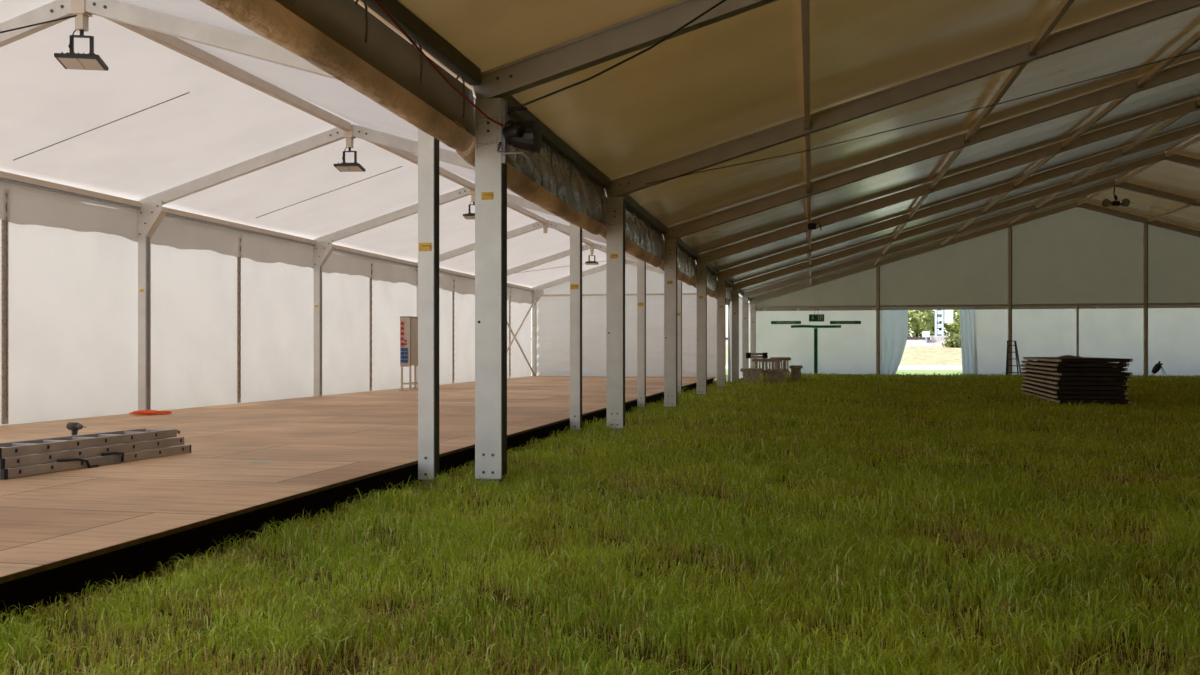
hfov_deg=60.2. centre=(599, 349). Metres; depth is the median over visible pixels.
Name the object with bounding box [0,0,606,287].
ceiling
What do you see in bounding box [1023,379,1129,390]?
floor panel
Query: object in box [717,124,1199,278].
rafter
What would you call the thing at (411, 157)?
ridge purlin
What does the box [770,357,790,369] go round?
wooden stand
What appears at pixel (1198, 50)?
wire
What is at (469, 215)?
floodlight
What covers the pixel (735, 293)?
post
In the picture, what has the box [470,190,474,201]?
joint
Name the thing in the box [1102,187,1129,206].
hanging lamp
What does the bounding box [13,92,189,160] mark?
wire
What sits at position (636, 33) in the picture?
rafter
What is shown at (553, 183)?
rolled sidewall
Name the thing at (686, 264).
rolled sidewall
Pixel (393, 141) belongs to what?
rafter
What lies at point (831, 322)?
banner
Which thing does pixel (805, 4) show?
purlin
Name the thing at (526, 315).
tube
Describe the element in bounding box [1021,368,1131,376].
floor panel
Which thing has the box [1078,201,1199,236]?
rafter
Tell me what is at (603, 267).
rafter
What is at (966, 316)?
door curtain
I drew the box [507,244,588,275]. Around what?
rafter
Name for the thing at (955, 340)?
bush
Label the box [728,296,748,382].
wall
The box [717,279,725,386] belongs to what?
post
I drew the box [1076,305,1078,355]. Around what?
upright
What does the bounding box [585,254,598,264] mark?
floodlight
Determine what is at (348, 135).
joint
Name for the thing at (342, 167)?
floodlight
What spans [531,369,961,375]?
lawn
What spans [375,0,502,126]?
cable
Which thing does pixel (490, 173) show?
post
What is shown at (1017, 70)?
roof purlin
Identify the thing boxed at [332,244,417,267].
eave
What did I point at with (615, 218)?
post
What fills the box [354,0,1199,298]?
ceiling
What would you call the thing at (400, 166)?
wire
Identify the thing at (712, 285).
rolled sidewall
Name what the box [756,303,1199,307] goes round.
beam
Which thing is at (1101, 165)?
purlin
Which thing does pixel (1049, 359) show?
floor panel
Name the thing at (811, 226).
lamp
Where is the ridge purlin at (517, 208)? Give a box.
[507,203,546,223]
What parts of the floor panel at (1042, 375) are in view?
rail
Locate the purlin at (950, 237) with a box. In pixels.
[941,235,954,245]
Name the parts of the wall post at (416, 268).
gusset plate, post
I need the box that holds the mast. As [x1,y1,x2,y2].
[930,310,952,340]
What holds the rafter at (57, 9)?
attached to the wall at (232, 311)
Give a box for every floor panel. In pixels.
[1020,372,1129,380]
[1021,364,1127,371]
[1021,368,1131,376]
[1021,387,1127,399]
[1021,390,1130,404]
[1022,361,1128,367]
[1022,375,1128,385]
[1022,383,1127,394]
[1023,357,1132,362]
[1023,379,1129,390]
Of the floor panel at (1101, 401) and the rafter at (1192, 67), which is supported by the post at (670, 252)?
the rafter at (1192, 67)
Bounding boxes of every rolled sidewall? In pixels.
[199,0,474,151]
[456,115,607,234]
[600,205,664,266]
[659,246,696,285]
[692,259,717,296]
[714,284,731,304]
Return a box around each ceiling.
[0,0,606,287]
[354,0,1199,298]
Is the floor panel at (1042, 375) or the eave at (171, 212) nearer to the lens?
the eave at (171, 212)
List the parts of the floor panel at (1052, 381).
rail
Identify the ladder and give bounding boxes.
[0,428,190,479]
[1006,341,1021,375]
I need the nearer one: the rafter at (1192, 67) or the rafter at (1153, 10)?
the rafter at (1153, 10)
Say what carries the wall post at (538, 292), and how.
on the wooden platform
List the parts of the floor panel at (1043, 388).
rail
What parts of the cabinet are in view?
panel, panel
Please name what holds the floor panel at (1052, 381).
on the floor panel at (1048, 385)
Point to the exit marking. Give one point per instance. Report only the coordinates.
(815, 327)
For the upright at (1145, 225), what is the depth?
38.98 m
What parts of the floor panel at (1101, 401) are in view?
rail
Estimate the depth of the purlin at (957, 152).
18.95 m
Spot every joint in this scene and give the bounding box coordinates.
[71,0,92,31]
[344,126,355,147]
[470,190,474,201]
[542,221,548,233]
[589,244,593,253]
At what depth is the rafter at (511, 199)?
17.59 m
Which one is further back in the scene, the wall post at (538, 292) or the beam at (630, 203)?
the wall post at (538, 292)
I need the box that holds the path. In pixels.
[531,364,961,369]
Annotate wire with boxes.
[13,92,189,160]
[256,166,402,217]
[645,50,1199,184]
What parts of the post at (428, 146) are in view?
post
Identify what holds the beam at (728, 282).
attached to the rafter at (1160, 157)
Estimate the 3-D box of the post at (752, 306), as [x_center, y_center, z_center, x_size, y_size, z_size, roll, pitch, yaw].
[6.201,-0.417,41.946,0.260,2.880,0.240,0,0,12]
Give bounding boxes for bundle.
[746,353,767,357]
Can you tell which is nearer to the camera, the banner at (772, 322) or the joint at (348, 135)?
the joint at (348, 135)
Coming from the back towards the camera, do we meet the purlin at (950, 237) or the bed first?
the bed
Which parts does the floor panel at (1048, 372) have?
rail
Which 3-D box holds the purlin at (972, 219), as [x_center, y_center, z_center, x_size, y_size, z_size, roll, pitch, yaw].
[11.860,-4.111,33.182,0.065,0.085,4.900,0,0,12]
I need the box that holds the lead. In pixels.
[0,15,76,32]
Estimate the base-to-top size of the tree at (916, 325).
7.117 m
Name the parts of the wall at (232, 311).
lacing cord, lacing cord, lacing cord, lacing cord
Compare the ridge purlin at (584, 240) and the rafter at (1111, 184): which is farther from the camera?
the rafter at (1111, 184)
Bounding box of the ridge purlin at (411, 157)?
[351,125,474,189]
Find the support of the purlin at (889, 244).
attached to the rafter at (1160, 157)
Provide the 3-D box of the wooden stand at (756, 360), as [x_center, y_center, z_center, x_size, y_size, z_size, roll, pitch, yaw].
[5.140,0.447,31.969,0.907,0.368,0.592,0,0,9]
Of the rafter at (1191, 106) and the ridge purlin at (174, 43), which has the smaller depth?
the ridge purlin at (174, 43)
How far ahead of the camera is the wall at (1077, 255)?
39.93 m
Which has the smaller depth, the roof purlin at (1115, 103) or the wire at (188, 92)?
the wire at (188, 92)
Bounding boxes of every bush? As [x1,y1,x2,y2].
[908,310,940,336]
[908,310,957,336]
[942,332,960,346]
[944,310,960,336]
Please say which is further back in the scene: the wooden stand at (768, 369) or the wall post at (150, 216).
the wooden stand at (768, 369)
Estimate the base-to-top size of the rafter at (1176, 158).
3.802 m
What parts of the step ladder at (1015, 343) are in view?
leg, leg, leg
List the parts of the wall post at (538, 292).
post, gusset plate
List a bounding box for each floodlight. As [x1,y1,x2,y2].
[54,30,108,70]
[334,147,365,171]
[463,202,474,218]
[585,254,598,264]
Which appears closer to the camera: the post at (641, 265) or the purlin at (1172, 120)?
the post at (641, 265)
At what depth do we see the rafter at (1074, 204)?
40.68 m
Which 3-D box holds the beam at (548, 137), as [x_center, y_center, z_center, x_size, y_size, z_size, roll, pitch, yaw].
[-0.406,-2.017,10.175,0.090,0.120,4.860,0,0,12]
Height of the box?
0.835 m
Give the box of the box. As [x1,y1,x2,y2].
[922,331,929,342]
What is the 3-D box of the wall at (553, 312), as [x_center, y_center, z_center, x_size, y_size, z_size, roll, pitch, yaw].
[0.771,-1.022,32.270,6.000,3.729,0.076,0,0,12]
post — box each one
[137,200,167,409]
[313,239,334,395]
[411,129,439,488]
[416,268,417,386]
[469,98,506,487]
[532,288,543,375]
[570,223,581,434]
[604,197,624,433]
[636,259,645,411]
[664,240,677,410]
[677,280,681,394]
[696,264,706,395]
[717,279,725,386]
[732,290,738,381]
[742,298,747,376]
[750,304,755,372]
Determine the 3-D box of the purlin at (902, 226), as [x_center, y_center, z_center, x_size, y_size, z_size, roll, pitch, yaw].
[8.368,-3.365,28.794,0.065,0.085,4.900,0,0,12]
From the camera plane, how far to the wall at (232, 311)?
14.78 m
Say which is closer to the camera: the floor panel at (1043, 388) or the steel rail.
the floor panel at (1043, 388)
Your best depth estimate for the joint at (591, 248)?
27.33 m
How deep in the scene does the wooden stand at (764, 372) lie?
31.63 m
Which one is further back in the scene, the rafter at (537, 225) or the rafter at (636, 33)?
the rafter at (537, 225)
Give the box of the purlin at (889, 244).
[882,243,891,254]
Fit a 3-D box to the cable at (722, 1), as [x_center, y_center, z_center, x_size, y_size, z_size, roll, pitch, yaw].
[0.329,-2.217,7.263,2.078,1.013,0.093,0,0,13]
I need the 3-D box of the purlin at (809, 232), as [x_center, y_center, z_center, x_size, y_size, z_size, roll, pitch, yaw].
[4.945,-2.639,24.391,0.065,0.085,4.900,0,0,12]
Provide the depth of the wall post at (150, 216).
13.56 m
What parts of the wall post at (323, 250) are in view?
post, gusset plate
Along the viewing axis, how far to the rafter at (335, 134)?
13.28 m
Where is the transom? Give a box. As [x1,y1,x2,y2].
[540,293,695,296]
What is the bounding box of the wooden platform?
[0,376,715,622]
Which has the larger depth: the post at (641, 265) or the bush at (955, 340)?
the bush at (955, 340)
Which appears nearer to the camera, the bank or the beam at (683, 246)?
the beam at (683, 246)
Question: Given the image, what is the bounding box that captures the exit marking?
[791,325,840,372]
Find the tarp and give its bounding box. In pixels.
[1052,355,1084,357]
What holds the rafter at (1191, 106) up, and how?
on the post at (701, 277)
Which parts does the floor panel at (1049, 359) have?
rail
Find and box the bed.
[531,340,944,346]
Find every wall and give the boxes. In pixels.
[0,181,531,425]
[532,258,716,377]
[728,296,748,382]
[749,201,1199,376]
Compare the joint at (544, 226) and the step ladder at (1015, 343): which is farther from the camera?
the step ladder at (1015, 343)
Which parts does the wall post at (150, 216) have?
post, gusset plate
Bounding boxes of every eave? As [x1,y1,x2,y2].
[0,171,140,209]
[162,207,315,245]
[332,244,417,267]
[439,268,474,279]
[507,283,533,291]
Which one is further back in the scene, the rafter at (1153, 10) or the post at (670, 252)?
the post at (670, 252)
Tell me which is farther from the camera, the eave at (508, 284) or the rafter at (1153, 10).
the eave at (508, 284)
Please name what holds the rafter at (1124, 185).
attached to the rafter at (1111, 184)
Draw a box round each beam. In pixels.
[360,0,480,84]
[503,95,609,188]
[621,194,666,233]
[674,238,698,258]
[704,262,718,275]
[725,278,732,286]
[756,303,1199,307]
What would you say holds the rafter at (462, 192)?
on the wall post at (323, 250)
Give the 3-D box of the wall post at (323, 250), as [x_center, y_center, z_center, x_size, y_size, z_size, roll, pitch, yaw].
[-4.894,-0.567,18.359,0.358,2.780,0.133,0,0,12]
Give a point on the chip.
(251, 461)
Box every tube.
[507,296,536,351]
[507,321,534,375]
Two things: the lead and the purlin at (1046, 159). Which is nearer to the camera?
the lead
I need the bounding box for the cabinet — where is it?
[399,316,417,390]
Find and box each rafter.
[0,0,72,46]
[85,0,337,79]
[138,127,343,204]
[313,187,469,242]
[352,124,474,169]
[416,222,541,262]
[473,0,777,98]
[507,194,557,216]
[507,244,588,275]
[533,264,605,289]
[547,220,605,242]
[593,243,647,263]
[605,0,1199,196]
[626,259,663,273]
[663,58,1199,239]
[696,98,1199,263]
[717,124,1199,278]
[731,152,1165,289]
[742,180,1116,297]
[750,201,1078,303]
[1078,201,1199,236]
[1115,180,1199,206]
[1165,152,1199,167]
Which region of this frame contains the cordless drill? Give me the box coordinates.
[66,422,85,435]
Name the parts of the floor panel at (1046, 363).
rail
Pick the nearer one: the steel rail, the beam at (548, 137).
the beam at (548, 137)
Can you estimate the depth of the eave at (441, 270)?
25.56 m
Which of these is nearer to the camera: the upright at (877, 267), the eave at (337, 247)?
the eave at (337, 247)
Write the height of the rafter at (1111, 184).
3.838 m
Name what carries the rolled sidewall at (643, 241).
hanging from the beam at (630, 203)
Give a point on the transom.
(646, 293)
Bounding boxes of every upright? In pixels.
[876,266,879,374]
[1008,227,1011,374]
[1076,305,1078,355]
[1143,223,1147,375]
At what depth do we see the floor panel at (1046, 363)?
18.75 m
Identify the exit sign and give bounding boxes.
[809,308,823,321]
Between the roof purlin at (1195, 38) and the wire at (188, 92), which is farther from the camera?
the roof purlin at (1195, 38)
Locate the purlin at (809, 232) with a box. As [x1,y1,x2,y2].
[808,230,810,249]
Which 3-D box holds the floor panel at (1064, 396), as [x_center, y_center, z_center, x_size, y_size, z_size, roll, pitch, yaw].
[9.452,0.861,20.875,1.220,0.079,4.507,0,0,15]
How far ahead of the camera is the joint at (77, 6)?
8.21 m
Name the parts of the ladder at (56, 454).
rail, rail, rail, rail, clamp plate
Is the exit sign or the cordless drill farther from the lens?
the exit sign
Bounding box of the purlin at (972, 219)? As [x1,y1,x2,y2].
[958,216,978,231]
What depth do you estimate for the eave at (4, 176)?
12.20 m
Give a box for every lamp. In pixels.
[497,100,541,164]
[808,222,821,230]
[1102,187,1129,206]
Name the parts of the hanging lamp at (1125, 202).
lamp frame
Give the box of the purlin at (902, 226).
[893,223,906,239]
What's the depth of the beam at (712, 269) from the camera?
25.59 m
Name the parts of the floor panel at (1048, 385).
rail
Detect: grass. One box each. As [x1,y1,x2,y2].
[0,372,1199,674]
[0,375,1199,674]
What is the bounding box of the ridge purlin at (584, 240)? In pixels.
[555,229,592,245]
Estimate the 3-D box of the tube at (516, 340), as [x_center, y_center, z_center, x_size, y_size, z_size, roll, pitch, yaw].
[-2.534,-0.442,30.336,0.056,2.500,4.706,0,0,12]
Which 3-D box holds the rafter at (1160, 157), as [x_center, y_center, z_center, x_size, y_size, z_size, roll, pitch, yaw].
[10.167,-3.754,30.972,12.466,3.838,0.130,0,0,12]
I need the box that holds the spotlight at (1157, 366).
[1151,361,1165,374]
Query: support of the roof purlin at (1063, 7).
attached to the rafter at (1153, 10)
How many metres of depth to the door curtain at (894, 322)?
41.05 m
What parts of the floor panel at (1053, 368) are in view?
rail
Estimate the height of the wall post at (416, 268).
2.780 m
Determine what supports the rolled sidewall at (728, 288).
hanging from the beam at (728, 282)
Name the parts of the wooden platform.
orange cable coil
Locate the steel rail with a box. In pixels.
[531,337,929,339]
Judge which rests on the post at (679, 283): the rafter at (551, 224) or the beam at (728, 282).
the rafter at (551, 224)
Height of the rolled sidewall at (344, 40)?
0.498 m
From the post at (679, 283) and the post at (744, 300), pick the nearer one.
the post at (679, 283)
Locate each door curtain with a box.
[882,310,907,374]
[960,310,973,373]
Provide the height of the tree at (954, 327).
6.271 m
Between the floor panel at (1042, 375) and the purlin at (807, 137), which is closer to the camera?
the purlin at (807, 137)
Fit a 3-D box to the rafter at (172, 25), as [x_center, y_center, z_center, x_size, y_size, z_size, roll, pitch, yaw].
[-2.656,-2.325,7.940,2.989,1.020,0.084,0,0,12]
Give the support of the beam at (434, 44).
attached to the rafter at (636, 33)
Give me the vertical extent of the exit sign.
0.546 m
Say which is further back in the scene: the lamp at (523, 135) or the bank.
the bank
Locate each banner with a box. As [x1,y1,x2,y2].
[771,321,800,323]
[830,321,860,323]
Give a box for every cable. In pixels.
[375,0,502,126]
[507,0,725,114]
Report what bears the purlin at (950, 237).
attached to the rafter at (1111, 184)
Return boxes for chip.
[249,461,271,462]
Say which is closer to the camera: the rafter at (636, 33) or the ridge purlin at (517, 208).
the rafter at (636, 33)
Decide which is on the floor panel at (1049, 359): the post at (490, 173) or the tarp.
the tarp
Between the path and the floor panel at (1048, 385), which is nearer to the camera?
the floor panel at (1048, 385)
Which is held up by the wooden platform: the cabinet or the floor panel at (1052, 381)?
the cabinet
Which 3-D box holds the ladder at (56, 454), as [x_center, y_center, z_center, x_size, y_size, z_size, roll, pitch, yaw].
[-3.715,0.726,7.473,0.459,0.203,1.798,0,0,16]
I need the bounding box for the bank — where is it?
[531,346,961,365]
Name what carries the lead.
attached to the joint at (77, 6)
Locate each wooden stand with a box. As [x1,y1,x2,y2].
[740,368,762,382]
[751,358,780,369]
[760,370,789,381]
[768,369,786,380]
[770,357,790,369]
[789,365,802,380]
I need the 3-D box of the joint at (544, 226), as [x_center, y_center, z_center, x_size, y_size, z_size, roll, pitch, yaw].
[-1.192,-2.677,22.588,0.120,0.260,0.100,0,0,12]
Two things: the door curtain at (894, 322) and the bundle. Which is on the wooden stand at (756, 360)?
the bundle
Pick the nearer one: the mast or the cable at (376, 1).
the cable at (376, 1)
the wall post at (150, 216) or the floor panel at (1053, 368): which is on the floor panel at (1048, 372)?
the floor panel at (1053, 368)
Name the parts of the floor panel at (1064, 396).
rail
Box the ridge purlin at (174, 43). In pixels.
[103,17,350,130]
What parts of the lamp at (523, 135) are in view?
mounting rail, handle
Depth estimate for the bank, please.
71.62 m
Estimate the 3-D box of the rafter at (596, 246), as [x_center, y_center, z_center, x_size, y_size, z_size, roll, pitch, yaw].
[1.261,-2.325,27.063,2.989,1.020,0.084,0,0,12]

